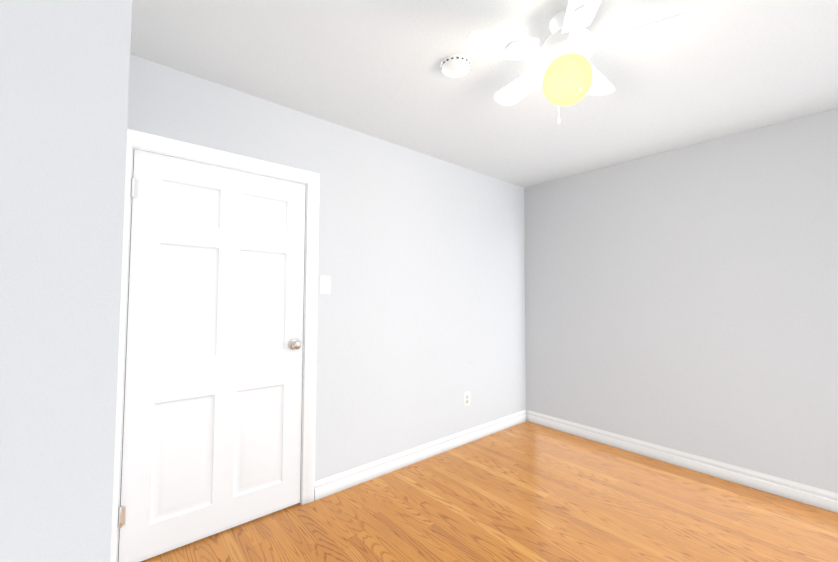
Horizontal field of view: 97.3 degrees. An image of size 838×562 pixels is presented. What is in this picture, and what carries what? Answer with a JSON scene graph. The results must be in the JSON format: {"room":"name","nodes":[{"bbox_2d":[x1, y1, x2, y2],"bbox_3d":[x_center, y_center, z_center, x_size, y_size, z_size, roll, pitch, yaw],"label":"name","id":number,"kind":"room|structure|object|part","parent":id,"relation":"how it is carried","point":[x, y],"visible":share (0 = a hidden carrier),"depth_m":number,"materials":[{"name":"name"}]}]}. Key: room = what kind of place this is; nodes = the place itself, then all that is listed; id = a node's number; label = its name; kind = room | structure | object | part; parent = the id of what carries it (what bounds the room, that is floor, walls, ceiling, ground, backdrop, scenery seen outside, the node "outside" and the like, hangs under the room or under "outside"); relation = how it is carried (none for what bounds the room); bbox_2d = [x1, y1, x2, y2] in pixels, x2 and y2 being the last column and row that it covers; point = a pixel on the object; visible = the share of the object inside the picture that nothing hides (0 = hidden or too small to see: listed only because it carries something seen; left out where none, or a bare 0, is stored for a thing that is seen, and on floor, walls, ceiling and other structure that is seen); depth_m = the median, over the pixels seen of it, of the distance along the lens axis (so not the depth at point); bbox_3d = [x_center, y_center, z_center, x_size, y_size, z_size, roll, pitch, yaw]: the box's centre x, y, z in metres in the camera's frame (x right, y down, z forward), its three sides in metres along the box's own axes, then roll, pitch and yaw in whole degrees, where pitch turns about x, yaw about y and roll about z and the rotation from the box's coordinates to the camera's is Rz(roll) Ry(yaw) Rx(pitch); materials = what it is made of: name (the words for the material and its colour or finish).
{"room":"empty bedroom","nodes":[
{"label":"empty bedroom","id":0,"kind":"room"},
{"bbox_2d":[0,0,837,561],"bbox_3d":[0.432,0.119,1.429,4.640,2.500,3.190,2,-3,-41],"label":"wall","id":1,"kind":"structure","parent":0,"point":[682,300],"depth_m":2.56,"materials":[{"name":"paint"}]},
{"bbox_2d":[118,149,305,561],"bbox_3d":[-1.071,0.367,2.057,0.893,2.020,0.105,2,-3,-41],"label":"door","id":2,"kind":"structure","parent":1,"relation":"in","point":[212,410],"depth_m":2.02,"materials":[{"name":"paint"}]},
{"bbox_2d":[110,128,319,561],"bbox_3d":[-1.104,0.331,2.116,1.046,2.121,0.137,2,-3,-41],"label":"door frame","id":3,"kind":"structure","parent":1,"relation":"attached to","point":[147,141],"depth_m":2.18,"materials":[{"name":"paint"}]},
{"bbox_2d":[320,276,330,293],"bbox_3d":[-0.625,0.026,2.464,0.074,0.120,0.011,2,-3,-41],"label":"light switch","id":4,"kind":"object","parent":1,"relation":"attached to","point":[324,284],"visible":1,"depth_m":2.46,"materials":[{"name":"white plastic"}]},
{"bbox_2d":[314,410,525,500],"bbox_3d":[0.225,1.386,3.135,2.360,0.113,0.017,2,-3,-41],"label":"baseboard","id":5,"kind":"structure","parent":1,"relation":"attached to","point":[324,487],"depth_m":2.86,"materials":[{"name":"paint"}]},
{"bbox_2d":[463,391,469,406],"bbox_3d":[0.434,1.066,3.331,0.088,0.126,0.009,2,-3,-41],"label":"electrical outlet","id":6,"kind":"object","parent":1,"relation":"attached to","point":[466,396],"visible":1,"depth_m":3.33,"materials":[{"name":"white plastic"}]},
{"bbox_2d":[526,410,837,512],"bbox_3d":[2.082,1.381,2.813,0.017,0.113,2.920,2,-3,-41],"label":"baseboard","id":7,"kind":"structure","parent":1,"relation":"attached to","point":[778,486],"depth_m":2.76,"materials":[{"name":"paint"}]},
{"bbox_2d":[130,0,837,187],"bbox_3d":[0.438,-1.180,1.486,4.640,0.100,3.190,2,-3,-41],"label":"ceiling","id":8,"kind":"structure","parent":0,"point":[716,69],"depth_m":1.94,"materials":[{"name":"paint"}]},
{"bbox_2d":[441,54,470,77],"bbox_3d":[0.190,-1.090,1.895,0.156,0.046,0.156,2,-3,-41],"label":"smoke detector","id":9,"kind":"object","parent":8,"relation":"attached to","point":[456,66],"visible":1,"depth_m":1.86,"materials":[{"name":"white plastic"}]},
{"bbox_2d":[463,0,696,123],"bbox_3d":[0.651,-0.918,1.609,0.851,0.410,0.871,2,-3,-41],"label":"ceiling fan","id":10,"kind":"object","parent":8,"relation":"hanging from","point":[567,74],"visible":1,"depth_m":1.52,"materials":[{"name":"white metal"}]},
{"bbox_3d":[0.635,-0.846,1.581,0.200,0.173,0.200,2,-3,-41],"label":"globe","id":11,"kind":"part","parent":10,"relation":"part of","materials":[{"name":"yellow glass"}]},
{"bbox_2d":[141,421,837,561],"bbox_3d":[0.426,1.418,1.373,4.640,0.100,3.190,2,-3,-41],"label":"floor","id":12,"kind":"structure","parent":0,"point":[526,491],"depth_m":2.19,"materials":[{"name":"brown wood"}]}
]}

